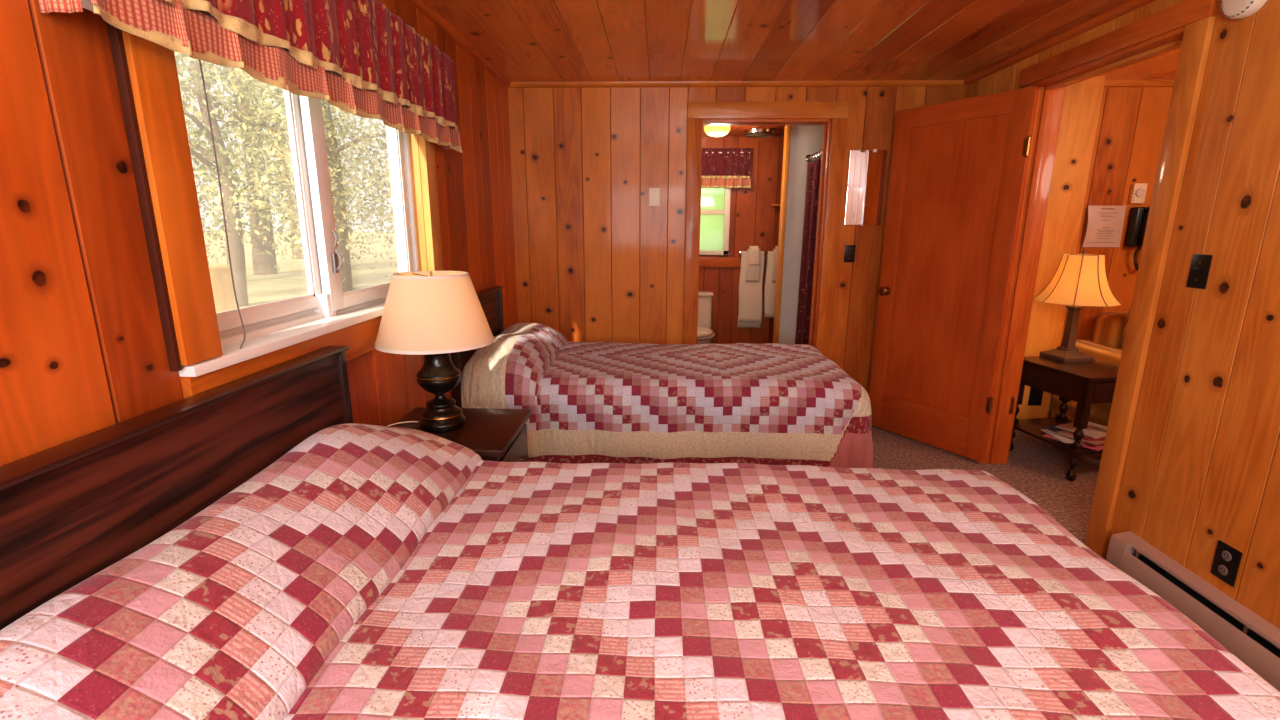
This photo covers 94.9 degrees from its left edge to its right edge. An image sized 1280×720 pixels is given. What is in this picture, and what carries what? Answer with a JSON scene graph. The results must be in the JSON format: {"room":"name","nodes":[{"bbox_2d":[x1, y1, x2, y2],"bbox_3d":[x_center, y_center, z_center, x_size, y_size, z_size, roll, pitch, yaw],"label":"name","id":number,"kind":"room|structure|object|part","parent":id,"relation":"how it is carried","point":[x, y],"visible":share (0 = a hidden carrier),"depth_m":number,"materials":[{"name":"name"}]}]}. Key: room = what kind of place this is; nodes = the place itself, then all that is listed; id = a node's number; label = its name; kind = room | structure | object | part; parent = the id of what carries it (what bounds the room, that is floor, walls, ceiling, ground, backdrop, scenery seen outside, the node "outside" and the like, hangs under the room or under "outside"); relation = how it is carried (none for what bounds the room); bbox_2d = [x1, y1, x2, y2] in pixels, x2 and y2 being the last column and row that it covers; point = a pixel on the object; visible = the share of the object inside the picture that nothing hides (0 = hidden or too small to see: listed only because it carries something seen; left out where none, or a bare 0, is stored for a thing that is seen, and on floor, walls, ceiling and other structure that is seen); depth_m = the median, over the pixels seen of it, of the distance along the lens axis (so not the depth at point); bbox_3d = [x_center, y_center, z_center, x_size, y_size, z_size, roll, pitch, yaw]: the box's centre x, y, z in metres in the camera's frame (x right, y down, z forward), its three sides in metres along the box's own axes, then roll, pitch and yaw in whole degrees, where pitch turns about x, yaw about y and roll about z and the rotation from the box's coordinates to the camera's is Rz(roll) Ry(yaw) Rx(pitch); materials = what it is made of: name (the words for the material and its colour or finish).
{"room":"hotel room","nodes":[
{"label":"hotel room","id":0,"kind":"room"},
{"bbox_2d":[0,0,517,465],"bbox_3d":[-0.928,-0.075,1.383,0.004,2.202,5.264,1,13,2],"label":"wall","id":1,"kind":"structure","parent":0,"point":[83,352],"depth_m":1.00,"materials":[{"name":"orange wood"}]},
{"bbox_2d":[38,0,461,152],"bbox_3d":[-0.859,-0.907,1.725,0.092,0.372,1.760,1,13,2],"label":"window valance","id":2,"kind":"object","parent":1,"relation":"attached to","point":[360,57],"visible":1,"depth_m":1.54,"materials":[{"name":"red fabric"}]},
{"bbox_3d":[-0.825,-0.816,1.739,0.024,0.034,1.740,1,13,2],"label":"trim","id":3,"kind":"part","parent":2,"relation":"part of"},
{"bbox_3d":[-0.829,-0.949,1.709,0.024,0.283,1.740,1,13,2],"label":"floral panel","id":4,"kind":"part","parent":2,"relation":"part of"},
{"bbox_2d":[106,22,442,397],"bbox_3d":[-0.951,-0.554,1.789,0.154,1.090,1.470,1,13,2],"label":"window","id":5,"kind":"structure","parent":1,"relation":"in","point":[203,344],"depth_m":1.40,"materials":[{"name":"orange wood"}]},
{"bbox_3d":[-0.915,-0.455,1.117,0.029,0.937,0.100,1,13,2],"label":"casing","id":6,"kind":"part","parent":5,"relation":"part of","materials":[{"name":"orange wood"}]},
{"bbox_2d":[199,60,244,348],"bbox_3d":[-0.933,-0.441,1.283,0.012,0.840,0.064,-5,14,-22],"label":"blind cord","id":7,"kind":"object","parent":5,"relation":"hanging from","point":[199,60],"visible":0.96,"depth_m":1.33,"materials":[{"name":"grey plastic"}]},
{"bbox_3d":[-1.002,-0.501,1.474,0.025,0.810,0.570,1,13,2],"label":"sash","id":8,"kind":"part","parent":5,"relation":"part of","materials":[{"name":"white plastic"}]},
{"bbox_3d":[-0.953,-0.623,2.033,0.026,0.825,0.625,1,13,2],"label":"sash","id":9,"kind":"part","parent":5,"relation":"part of","materials":[{"name":"white plastic"}]},
{"bbox_3d":[-0.974,-0.573,1.780,0.070,0.861,1.232,1,13,2],"label":"frame","id":10,"kind":"part","parent":5,"relation":"part of","materials":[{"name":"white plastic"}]},
{"bbox_3d":[-0.870,-0.758,2.422,0.029,0.937,0.100,1,13,2],"label":"casing","id":11,"kind":"part","parent":5,"relation":"part of","materials":[{"name":"yellow wood"}]},
{"bbox_2d":[409,0,510,86],"bbox_3d":[-0.909,-1.129,1.122,0.028,0.030,5.234,1,13,2],"label":"trim","id":12,"kind":"structure","parent":1,"relation":"attached to","point":[423,6],"depth_m":2.73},
{"bbox_2d":[698,137,783,343],"bbox_3d":[0.984,-0.944,5.398,2.200,2.090,0.004,1,13,2],"label":"wall","id":13,"kind":"structure","parent":0,"point":[753,219],"depth_m":5.34,"materials":[{"name":"orange wood"}]},
{"bbox_2d":[699,188,740,266],"bbox_3d":[0.555,-1.287,5.332,0.740,0.875,0.060,1,13,2],"label":"window","id":14,"kind":"structure","parent":13,"relation":"in","point":[715,202],"depth_m":5.34,"materials":[{"name":"beige plastic"}]},
{"bbox_3d":[0.525,-1.163,5.364,0.480,0.330,0.005,1,13,2],"label":"pane","id":15,"kind":"part","parent":14,"relation":"part of","materials":[{"name":"clear glass"}]},
{"bbox_3d":[0.526,-1.516,5.292,0.480,0.330,0.005,1,13,2],"label":"pane","id":16,"kind":"part","parent":14,"relation":"part of","materials":[{"name":"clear glass"}]},
{"bbox_3d":[0.528,-1.341,5.320,0.565,0.765,0.060,1,13,2],"label":"frame","id":17,"kind":"part","parent":14,"relation":"part of","materials":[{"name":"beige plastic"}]},
{"bbox_2d":[701,148,750,187],"bbox_3d":[0.572,-1.690,5.185,0.816,0.333,0.098,1,13,2],"label":"window valance","id":18,"kind":"object","parent":13,"relation":"attached to","point":[721,167],"visible":0.5,"depth_m":5.16,"materials":[{"name":"red fabric"}]},
{"bbox_3d":[0.564,-1.611,5.179,0.801,0.025,0.034,1,13,2],"label":"trim","id":19,"kind":"part","parent":18,"relation":"part of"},
{"bbox_3d":[0.576,-1.532,5.197,0.807,0.020,0.050,1,13,2],"label":"trim","id":20,"kind":"part","parent":18,"relation":"part of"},
{"bbox_3d":[1.155,-0.972,5.346,0.509,0.040,0.071,1,13,2],"label":"towel bar","id":21,"kind":"object","parent":13,"relation":"attached to","visible":0},
{"bbox_2d":[737,251,763,327],"bbox_3d":[1.018,-0.643,5.402,0.221,0.705,0.047,1,13,2],"label":"bath towel","id":22,"kind":"object","parent":21,"relation":"hanging from","point":[750,293],"visible":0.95,"depth_m":5.40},
{"bbox_2d":[745,248,760,281],"bbox_3d":[1.026,-0.864,5.350,0.125,0.298,0.066,1,13,2],"label":"hand towel","id":23,"kind":"object","parent":22,"relation":"on","point":[753,271],"visible":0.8,"depth_m":5.33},
{"bbox_2d":[749,246,758,264],"bbox_3d":[1.032,-0.951,5.330,0.088,0.167,0.088,1,13,2],"label":"washcloth","id":24,"kind":"object","parent":23,"relation":"on","point":[754,250],"visible":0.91,"depth_m":5.29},
{"bbox_2d":[764,251,775,317],"bbox_3d":[1.256,-0.689,5.383,0.220,0.605,0.046,1,13,2],"label":"bath towel","id":25,"kind":"object","parent":21,"relation":"hanging from","point":[770,287],"visible":0.48,"depth_m":5.38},
{"bbox_2d":[772,249,776,281],"bbox_3d":[1.263,-0.861,5.343,0.125,0.298,0.066,1,13,2],"label":"hand towel","id":26,"kind":"object","parent":25,"relation":"on","point":[774,250],"visible":0.28,"depth_m":5.32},
{"bbox_2d":[775,246,777,264],"bbox_3d":[1.269,-0.948,5.322,0.088,0.167,0.088,1,13,2],"label":"washcloth","id":27,"kind":"object","parent":26,"relation":"on","point":[776,247],"visible":0.18,"depth_m":5.28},
{"bbox_2d":[702,125,785,136],"bbox_3d":[0.964,-1.804,4.475,2.200,0.004,1.406,1,13,2],"label":"ceiling","id":28,"kind":"structure","parent":0,"point":[735,131],"depth_m":4.82,"materials":[{"name":"orange wood"}]},
{"bbox_2d":[704,126,729,136],"bbox_3d":[0.584,-1.743,4.444,0.199,0.102,0.199,1,13,2],"label":"ceiling light","id":29,"kind":"object","parent":28,"relation":"attached to","point":[715,131],"visible":0.77,"depth_m":4.38,"materials":[{"name":"white glass"}]},
{"bbox_2d":[743,128,775,137],"bbox_3d":[0.974,-1.851,4.796,0.260,0.048,0.260,1,13,2],"label":"ceiling vent","id":30,"kind":"object","parent":28,"relation":"in","point":[751,132],"visible":1,"depth_m":4.72,"materials":[{"name":"silver metal"}]},
{"bbox_2d":[746,134,772,137],"bbox_3d":[0.974,-1.830,4.801,0.224,0.005,0.224,1,13,2],"label":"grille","id":31,"kind":"object","parent":30,"relation":"attached to","point":[747,135],"depth_m":4.79,"materials":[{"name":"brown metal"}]},
{"bbox_2d":[425,0,1130,81],"bbox_3d":[0.494,-1.133,1.088,2.835,0.004,5.264,1,13,2],"label":"ceiling","id":32,"kind":"structure","parent":0,"point":[525,40],"depth_m":2.76,"materials":[{"name":"brown wood"}]},
{"bbox_2d":[779,125,823,344],"bbox_3d":[1.585,-0.799,4.788,0.875,2.089,0.070,1,13,2],"label":"wall","id":33,"kind":"structure","parent":0,"point":[805,140],"depth_m":4.69,"materials":[{"name":"paint"}]},
{"bbox_2d":[773,125,790,343],"bbox_3d":[1.145,-0.804,4.799,0.034,2.089,0.095,1,13,2],"label":"trim","id":34,"kind":"structure","parent":33,"relation":"attached to","point":[787,130],"depth_m":4.72,"materials":[{"name":"brown wood"}]},
{"bbox_2d":[805,150,821,162],"bbox_3d":[1.302,-1.478,4.216,0.060,0.073,0.753,1,13,2],"label":"curtain rod","id":35,"kind":"object","parent":33,"relation":"attached to","point":[809,158],"visible":0.66,"depth_m":4.39,"materials":[{"name":"silver metal"}]},
{"bbox_2d":[795,158,821,344],"bbox_3d":[1.316,-0.642,4.479,0.081,1.680,0.504,0,13,-1],"label":"shower curtain","id":36,"kind":"object","parent":35,"relation":"hanging from","point":[813,168],"visible":0.44,"depth_m":4.50,"materials":[{"name":"fabric"}]},
{"bbox_2d":[508,86,1172,417],"bbox_3d":[1.746,-0.642,3.864,5.171,2.202,0.004,1,13,2],"label":"wall","id":37,"kind":"structure","parent":0,"point":[595,262],"depth_m":3.82,"materials":[{"name":"orange wood"}]},
{"bbox_2d":[649,188,659,205],"bbox_3d":[0.094,-1.058,3.817,0.073,0.113,0.010,1,13,2],"label":"blank plate","id":38,"kind":"object","parent":37,"relation":"attached to","point":[654,193],"visible":1,"depth_m":3.81,"materials":[{"name":"beige plastic"}]},
{"bbox_2d":[507,80,965,87],"bbox_3d":[0.582,-1.710,3.643,2.835,0.030,0.022,1,13,2],"label":"trim","id":39,"kind":"structure","parent":37,"relation":"attached to","point":[882,83],"depth_m":3.64,"materials":[{"name":"orange wood"}]},
{"bbox_2d":[683,102,848,357],"bbox_3d":[0.794,-0.606,3.958,0.995,2.083,0.154,1,13,2],"label":"door frame","id":40,"kind":"structure","parent":37,"relation":"in","point":[833,115],"depth_m":3.77,"materials":[{"name":"orange wood"}]},
{"bbox_3d":[0.341,-0.549,3.921,0.093,1.985,0.021,1,13,2],"label":"casing","id":41,"kind":"part","parent":40,"relation":"part of","materials":[{"name":"orange wood"}]},
{"bbox_3d":[0.795,-1.558,3.670,0.995,0.098,0.023,1,13,2],"label":"head casing","id":42,"kind":"part","parent":40,"relation":"part of","materials":[{"name":"brown wood"}]},
{"bbox_3d":[1.242,-0.539,3.892,0.093,1.985,0.021,1,13,2],"label":"casing","id":43,"kind":"part","parent":40,"relation":"part of","materials":[{"name":"orange wood"}]},
{"bbox_2d":[844,245,855,261],"bbox_3d":[1.377,-0.697,3.853,0.070,0.113,0.016,1,13,2],"label":"light switch","id":44,"kind":"object","parent":37,"relation":"attached to","point":[849,254],"visible":1,"depth_m":3.86,"materials":[{"name":"black plastic"}]},
{"bbox_2d":[844,149,886,225],"bbox_3d":[1.443,-1.101,3.760,0.230,0.471,0.011,1,13,2],"label":"wall mirror","id":45,"kind":"object","parent":37,"relation":"attached to","point":[866,175],"visible":1,"depth_m":3.76,"materials":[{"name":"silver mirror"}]},
{"bbox_2d":[1082,206,1125,246],"bbox_3d":[2.969,-0.851,3.751,0.246,0.260,0.023,0,13,0],"label":"paper notice","id":46,"kind":"object","parent":37,"relation":"attached to","point":[1105,223],"visible":1,"depth_m":3.75,"materials":[{"name":"paper"}]},
{"bbox_2d":[1124,206,1149,270],"bbox_3d":[3.216,-0.762,3.714,0.205,0.403,0.134,1,13,2],"label":"wall telephone","id":47,"kind":"object","parent":37,"relation":"attached to","point":[1138,217],"visible":0.37,"depth_m":3.71,"materials":[{"name":"black plastic"}]},
{"bbox_3d":[3.194,-0.656,3.743,0.094,0.185,0.038,1,13,2],"label":"coiled cord","id":48,"kind":"part","parent":47,"relation":"part of","materials":[{"name":"black plastic"}]},
{"bbox_2d":[1128,183,1147,203],"bbox_3d":[3.137,-1.048,3.699,0.080,0.122,0.040,1,13,2],"label":"thermostat","id":49,"kind":"object","parent":37,"relation":"attached to","point":[1137,195],"visible":1,"depth_m":3.69,"materials":[{"name":"beige plastic"}]},
{"bbox_2d":[1104,79,1174,87],"bbox_3d":[3.547,-1.672,3.551,1.575,0.040,0.020,1,13,2],"label":"trim","id":50,"kind":"structure","parent":37,"relation":"attached to","point":[1154,82],"depth_m":3.56,"materials":[{"name":"brown wood"}]},
{"bbox_2d":[871,425,1105,559],"bbox_3d":[1.695,1.040,1.603,5.291,0.050,5.404,1,13,2],"label":"floor","id":51,"kind":"structure","parent":0,"point":[1038,469],"depth_m":3.34,"materials":[{"name":"brown carpet"}]},
{"bbox_2d":[0,346,352,629],"bbox_3d":[0.043,0.615,1.086,1.930,1.000,1.490,1,13,2],"label":"headboard","id":52,"kind":"object","parent":51,"relation":"on","point":[72,510],"visible":0.27,"depth_m":1.04,"materials":[{"name":"brown wood"}]},
{"bbox_2d":[0,423,1279,719],"bbox_3d":[0.112,0.609,1.146,1.959,0.690,1.542,1,13,2],"label":"quilt","id":53,"kind":"object","parent":52,"relation":"on","point":[366,572],"visible":1,"depth_m":1.07,"materials":[{"name":"fabric"}]},
{"bbox_2d":[390,407,531,461],"bbox_3d":[-0.652,0.548,2.155,0.472,0.640,0.435,1,13,2],"label":"nightstand","id":54,"kind":"object","parent":51,"relation":"on","point":[500,435],"visible":0.2,"depth_m":2.08,"materials":[{"name":"brown wood"}]},
{"bbox_2d":[374,271,494,432],"bbox_3d":[-0.703,-0.033,2.035,0.393,0.545,0.393,1,13,2],"label":"table lamp","id":55,"kind":"object","parent":54,"relation":"on","point":[434,315],"visible":1,"depth_m":1.89,"materials":[{"name":"fabric"}]},
{"bbox_3d":[-0.838,0.225,2.102,0.119,0.007,0.030,-4,14,-18],"label":"power cord","id":56,"kind":"part","parent":55,"relation":"part of","materials":[{"name":"beige plastic"}]},
{"bbox_3d":[-0.703,-0.176,2.002,0.388,0.234,0.388,1,13,2],"label":"lamp shade","id":57,"kind":"part","parent":55,"relation":"part of","materials":[{"name":"beige fabric"}]},
{"bbox_3d":[-0.448,0.380,2.109,0.011,0.190,0.365,1,13,2],"label":"drawer","id":58,"kind":"part","parent":54,"relation":"part of","materials":[{"name":"brown wood"}]},
{"bbox_2d":[450,286,503,407],"bbox_3d":[0.089,0.132,3.194,1.903,0.985,0.975,1,13,2],"label":"bed","id":59,"kind":"object","parent":51,"relation":"on","point":[490,299],"visible":0.12,"depth_m":3.19,"materials":[{"name":"brown wood"}]},
{"bbox_3d":[-0.847,0.071,3.133,0.027,0.825,0.770,1,13,2],"label":"headboard","id":60,"kind":"part","parent":59,"relation":"part of","materials":[{"name":"brown wood"}]},
{"bbox_2d":[461,323,872,467],"bbox_3d":[0.149,0.212,3.251,1.969,0.764,1.085,1,13,2],"label":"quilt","id":61,"kind":"object","parent":59,"relation":"on","point":[589,402],"visible":0.92,"depth_m":2.75,"materials":[{"name":"fabric"}]},
{"bbox_2d":[1010,356,1118,480],"bbox_3d":[2.458,0.313,3.349,0.430,0.580,0.520,-2,13,-10],"label":"end table","id":62,"kind":"object","parent":51,"relation":"on","point":[1087,384],"visible":0.5,"depth_m":3.21,"materials":[{"name":"brown wood"}]},
{"bbox_3d":[2.253,0.282,3.529,0.048,0.558,0.048,-2,13,-10],"label":"leg","id":63,"kind":"part","parent":62,"relation":"part of","materials":[{"name":"brown wood"}]},
{"bbox_2d":[1013,417,1102,454],"bbox_3d":[2.458,0.426,3.375,0.430,0.017,0.520,-2,13,-10],"label":"shelf","id":64,"kind":"object","parent":62,"relation":"attached to","point":[1032,427],"depth_m":3.43,"materials":[{"name":"brown wood"}]},
{"bbox_3d":[2.588,0.270,3.587,0.048,0.558,0.048,-2,13,-10],"label":"leg","id":65,"kind":"part","parent":62,"relation":"part of","materials":[{"name":"brown wood"}]},
{"bbox_2d":[1043,434,1103,450],"bbox_3d":[2.428,0.440,3.258,0.208,0.006,0.264,-8,15,-32],"label":"magazine","id":66,"kind":"object","parent":62,"relation":"on","point":[1085,445],"visible":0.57,"depth_m":3.16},
{"bbox_2d":[1041,429,1088,443],"bbox_3d":[2.442,0.427,3.289,0.264,0.006,0.208,1,13,3],"label":"magazine","id":67,"kind":"object","parent":66,"relation":"on","point":[1062,438],"visible":0.36,"depth_m":3.26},
{"bbox_2d":[1042,425,1085,442],"bbox_3d":[2.477,0.412,3.323,0.208,0.006,0.264,-4,14,-16],"label":"magazine","id":68,"kind":"object","parent":67,"relation":"on","point":[1053,427],"visible":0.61,"depth_m":3.38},
{"bbox_2d":[1057,430,1104,444],"bbox_3d":[2.501,0.419,3.267,0.264,0.006,0.208,-5,14,-22],"label":"magazine","id":69,"kind":"object","parent":68,"relation":"on","point":[1064,432],"visible":0.34,"depth_m":3.24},
{"bbox_2d":[1056,423,1105,440],"bbox_3d":[2.524,0.405,3.299,0.208,0.006,0.264,1,13,3],"label":"magazine","id":70,"kind":"object","parent":69,"relation":"on","point":[1086,438],"visible":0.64,"depth_m":3.19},
{"bbox_2d":[1056,422,1106,438],"bbox_3d":[2.541,0.391,3.330,0.264,0.006,0.208,-6,14,-24],"label":"magazine","id":71,"kind":"object","parent":70,"relation":"on","point":[1093,430],"visible":0.52,"depth_m":3.31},
{"bbox_2d":[1033,249,1121,362],"bbox_3d":[2.498,-0.315,3.374,0.396,0.630,0.396,3,13,13],"label":"table lamp","id":72,"kind":"object","parent":62,"relation":"on","point":[1079,280],"visible":1,"depth_m":3.27,"materials":[{"name":"fabric"}]},
{"bbox_3d":[2.498,-0.463,3.340,0.410,0.266,0.410,-1,13,-7],"label":"lamp shade","id":73,"kind":"part","parent":72,"relation":"part of","materials":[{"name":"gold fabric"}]},
{"bbox_3d":[2.329,0.378,3.116,0.048,0.558,0.048,-2,13,-10],"label":"leg","id":74,"kind":"part","parent":62,"relation":"part of","materials":[{"name":"brown wood"}]},
{"bbox_3d":[2.498,0.161,3.088,0.270,0.095,0.010,-2,13,-10],"label":"drawer","id":75,"kind":"part","parent":62,"relation":"part of","materials":[{"name":"brown wood"}]},
{"bbox_2d":[1050,312,1127,425],"bbox_3d":[3.415,0.163,3.525,1.295,0.800,0.820,1,13,2],"label":"sofa","id":76,"kind":"object","parent":51,"relation":"on","point":[1105,346],"visible":0.11,"depth_m":3.68,"materials":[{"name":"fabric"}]},
{"bbox_3d":[2.860,0.200,3.553,0.185,0.510,0.820,1,13,2],"label":"arm","id":77,"kind":"part","parent":76,"relation":"part of","materials":[{"name":"fabric"}]},
{"bbox_3d":[3.424,-0.071,3.779,0.920,0.460,0.220,1,13,2],"label":"backrest","id":78,"kind":"part","parent":76,"relation":"part of","materials":[{"name":"fabric"}]},
{"bbox_2d":[1122,307,1130,348],"bbox_3d":[3.107,-0.119,3.563,0.508,0.488,0.222,-1,13,-7],"label":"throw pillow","id":79,"kind":"object","parent":76,"relation":"on","point":[1127,317],"visible":0.06,"depth_m":3.54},
{"bbox_2d":[1016,76,1104,418],"bbox_3d":[2.444,-0.611,3.740,0.606,2.202,0.004,1,13,2],"label":"wall","id":80,"kind":"structure","parent":0,"point":[1082,99],"depth_m":3.65,"materials":[{"name":"brown wood"}]},
{"bbox_2d":[1028,387,1042,405],"bbox_3d":[2.644,0.242,3.924,0.085,0.130,0.009,1,13,2],"label":"outlet","id":81,"kind":"object","parent":80,"relation":"attached to","point":[1035,397],"visible":0.91,"depth_m":3.92,"materials":[{"name":"black plastic"}]},
{"bbox_2d":[1047,78,1104,417],"bbox_3d":[2.742,-0.619,3.781,0.025,2.202,0.103,1,13,2],"label":"trim","id":82,"kind":"structure","parent":0,"point":[1104,78],"depth_m":3.63,"materials":[{"name":"brown wood"}]},
{"bbox_2d":[964,0,1279,628],"bbox_3d":[1.908,-0.043,1.292,0.004,2.202,5.264,1,13,2],"label":"wall","id":83,"kind":"structure","parent":0,"point":[1201,468],"depth_m":1.95,"materials":[{"name":"brown wood"}]},
{"bbox_2d":[964,0,1155,84],"bbox_3d":[1.896,-1.098,1.032,0.028,0.030,5.234,1,13,2],"label":"trim","id":84,"kind":"structure","parent":83,"relation":"attached to","point":[1132,5],"depth_m":2.69,"materials":[{"name":"wood"}]},
{"bbox_2d":[976,0,1217,556],"bbox_3d":[2.023,-0.334,2.727,0.184,2.118,1.084,1,13,2],"label":"door frame","id":85,"kind":"structure","parent":83,"relation":"in","point":[1187,25],"depth_m":2.39,"materials":[{"name":"brown wood"}]},
{"bbox_2d":[869,86,1039,462],"bbox_3d":[1.767,-0.462,3.468,0.126,2.000,0.802,-8,15,-30],"label":"interior door","id":86,"kind":"structure","parent":85,"relation":"attached to","point":[958,174],"depth_m":3.42,"materials":[{"name":"red wood"}]},
{"bbox_3d":[1.560,-0.441,3.754,0.056,0.056,0.056,-8,15,-30],"label":"door knob","id":87,"kind":"part","parent":86,"relation":"part of","materials":[{"name":"gold metal"}]},
{"bbox_3d":[1.770,0.393,3.679,0.036,0.240,0.580,-8,15,-30],"label":"rail","id":88,"kind":"part","parent":86,"relation":"part of","materials":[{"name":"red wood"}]},
{"bbox_3d":[1.773,-0.527,3.465,0.012,1.660,0.588,-8,15,-30],"label":"panel","id":89,"kind":"part","parent":86,"relation":"part of","materials":[{"name":"red wood"}]},
{"bbox_3d":[1.776,-1.385,3.265,0.036,0.110,0.580,-8,15,-30],"label":"rail","id":90,"kind":"part","parent":86,"relation":"part of","materials":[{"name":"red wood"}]},
{"bbox_3d":[2.098,0.258,3.316,0.020,0.100,0.002,1,13,2],"label":"strike plate","id":91,"kind":"part","parent":85,"relation":"part of","materials":[{"name":"gold metal"}]},
{"bbox_3d":[2.121,-0.393,3.200,0.020,2.020,0.060,1,13,2],"label":"casing","id":92,"kind":"part","parent":85,"relation":"part of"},
{"bbox_3d":[1.947,-1.324,2.499,0.023,0.086,1.084,1,13,2],"label":"head casing","id":93,"kind":"part","parent":85,"relation":"part of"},
{"bbox_3d":[1.928,-0.181,2.259,0.019,2.032,0.097,1,13,2],"label":"casing","id":94,"kind":"part","parent":85,"relation":"part of","materials":[{"name":"brown wood"}]},
{"bbox_2d":[1106,531,1279,691],"bbox_3d":[1.839,1.125,0.745,0.071,0.171,3.265,1,13,2],"label":"baseboard heater","id":95,"kind":"object","parent":83,"relation":"attached to","point":[1252,639],"visible":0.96,"depth_m":1.95,"materials":[{"name":"beige metal"}]},
{"bbox_2d":[1186,254,1212,288],"bbox_3d":[1.924,-0.306,2.028,0.016,0.115,0.072,1,13,2],"label":"light switch","id":96,"kind":"object","parent":83,"relation":"attached to","point":[1199,270],"visible":1,"depth_m":2.02,"materials":[{"name":"black plastic"}]},
{"bbox_2d":[1210,540,1241,586],"bbox_3d":[1.913,0.664,1.921,0.009,0.122,0.080,1,13,2],"label":"outlet","id":97,"kind":"object","parent":83,"relation":"attached to","point":[1226,561],"visible":1,"depth_m":1.92,"materials":[{"name":"black plastic"}]},
{"bbox_2d":[1218,565,1227,575],"bbox_3d":[1.911,0.689,1.927,0.004,0.033,0.033,1,13,2],"label":"socket","id":98,"kind":"object","parent":97,"relation":"attached to","point":[1222,569],"depth_m":1.93,"materials":[{"name":"white plastic"}]},
{"bbox_2d":[1222,551,1231,560],"bbox_3d":[1.911,0.638,1.915,0.004,0.033,0.033,1,13,2],"label":"socket","id":99,"kind":"object","parent":97,"relation":"attached to","point":[1226,555],"depth_m":1.91,"materials":[{"name":"white plastic"}]},
{"bbox_2d":[1220,0,1266,19],"bbox_3d":[1.915,-1.163,1.862,0.041,0.146,0.146,1,13,2],"label":"smoke detector","id":100,"kind":"object","parent":83,"relation":"attached to","point":[1232,9],"visible":1,"depth_m":1.86,"materials":[{"name":"beige plastic"}]},
{"bbox_2d":[1098,48,1180,79],"bbox_3d":[3.167,-1.364,2.123,2.236,0.004,2.964,1,13,2],"label":"ceiling","id":101,"kind":"structure","parent":0,"point":[1163,66],"depth_m":3.33,"materials":[{"name":"brown wood"}]},
{"bbox_3d":[0.956,0.256,4.959,2.200,0.051,1.436,1,13,2],"label":"floor","id":102,"kind":"structure","parent":0,"visible":0},
{"bbox_2d":[697,291,714,343],"bbox_3d":[0.448,-0.211,5.218,0.418,0.740,0.666,1,13,2],"label":"toilet","id":103,"kind":"object","parent":102,"relation":"on","point":[705,334],"visible":0.24,"depth_m":5.30,"materials":[{"name":"ceramic"}]},
{"bbox_3d":[0.456,-0.427,5.417,0.395,0.350,0.170,1,13,2],"label":"tank","id":104,"kind":"part","parent":103,"relation":"part of","materials":[{"name":"ceramic"}]},
{"bbox_3d":[0.445,-0.254,5.134,0.391,0.030,0.488,1,13,2],"label":"lid","id":105,"kind":"part","parent":103,"relation":"part of","materials":[{"name":"ceramic"}]},
{"bbox_3d":[0.444,-0.025,5.187,0.396,0.392,0.494,1,13,2],"label":"bowl","id":106,"kind":"part","parent":103,"relation":"part of","materials":[{"name":"ceramic"}]},
{"bbox_3d":[0.457,-0.608,5.369,0.417,0.035,0.190,1,13,2],"label":"tank lid","id":107,"kind":"part","parent":103,"relation":"part of","materials":[{"name":"ceramic"}]},
{"bbox_3d":[0.445,-0.227,5.140,0.417,0.022,0.521,1,13,2],"label":"seat","id":108,"kind":"part","parent":103,"relation":"part of","materials":[{"name":"ceramic"}]},
{"label":"outside","id":109,"kind":"structure","parent":0,"visible":0},
{"bbox_2d":[204,231,398,307],"bbox_3d":[-29.701,-4.880,25.573,58.889,0.100,90.000,1,13,2],"label":"ground","id":110,"kind":"structure","parent":109,"point":[291,281],"depth_m":14.02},
{"bbox_2d":[208,264,238,312],"bbox_3d":[-4.691,-0.705,6.378,0.711,0.640,0.680,1,13,2],"label":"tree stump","id":111,"kind":"object","parent":110,"relation":"on","point":[220,274],"visible":0.3,"depth_m":6.29,"materials":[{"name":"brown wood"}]},
{"bbox_2d":[178,62,300,254],"bbox_3d":[-7.888,-4.421,7.820,5.538,7.488,5.803,6,14,25],"label":"tree","id":112,"kind":"object","parent":110,"relation":"on","point":[180,65],"visible":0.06,"depth_m":8.70,"materials":[{"name":"green plant"}]},
{"bbox_2d":[174,51,386,306],"bbox_3d":[-5.376,-3.348,7.180,4.226,5.439,3.914,2,13,9],"label":"tree","id":113,"kind":"object","parent":110,"relation":"on","point":[231,194],"visible":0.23,"depth_m":7.39,"materials":[{"name":"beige plant"}]},
{"bbox_2d":[179,71,392,258],"bbox_3d":[-10.703,-8.629,16.719,10.346,11.782,9.538,7,15,28],"label":"tree","id":114,"kind":"object","parent":110,"relation":"on","point":[296,233],"visible":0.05,"depth_m":17.45,"materials":[{"name":"green plant"}]},
{"bbox_2d":[175,59,397,291],"bbox_3d":[-4.928,-4.928,8.570,5.588,7.908,5.035,2,13,7],"label":"tree","id":115,"kind":"object","parent":110,"relation":"on","point":[345,270],"visible":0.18,"depth_m":8.77,"materials":[{"name":"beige plant"}]},
{"bbox_2d":[178,53,394,274],"bbox_3d":[-8.244,-6.425,11.755,7.699,10.460,7.469,-9,16,-33],"label":"tree","id":116,"kind":"object","parent":110,"relation":"on","point":[265,262],"visible":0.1,"depth_m":12.36,"materials":[{"name":"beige plant"}]},
{"bbox_2d":[188,66,391,262],"bbox_3d":[-6.131,-7.389,14.797,8.806,10.799,8.126,-7,15,-29],"label":"tree","id":117,"kind":"object","parent":110,"relation":"on","point":[375,127],"visible":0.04,"depth_m":14.57,"materials":[{"name":"green plant"}]},
{"bbox_2d":[240,110,395,276],"bbox_3d":[-3.971,-4.960,9.757,5.291,7.607,5.805,-11,17,-39],"label":"tree","id":118,"kind":"object","parent":110,"relation":"on","point":[375,175],"visible":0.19,"depth_m":9.82,"materials":[{"name":"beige plant"}]}
]}

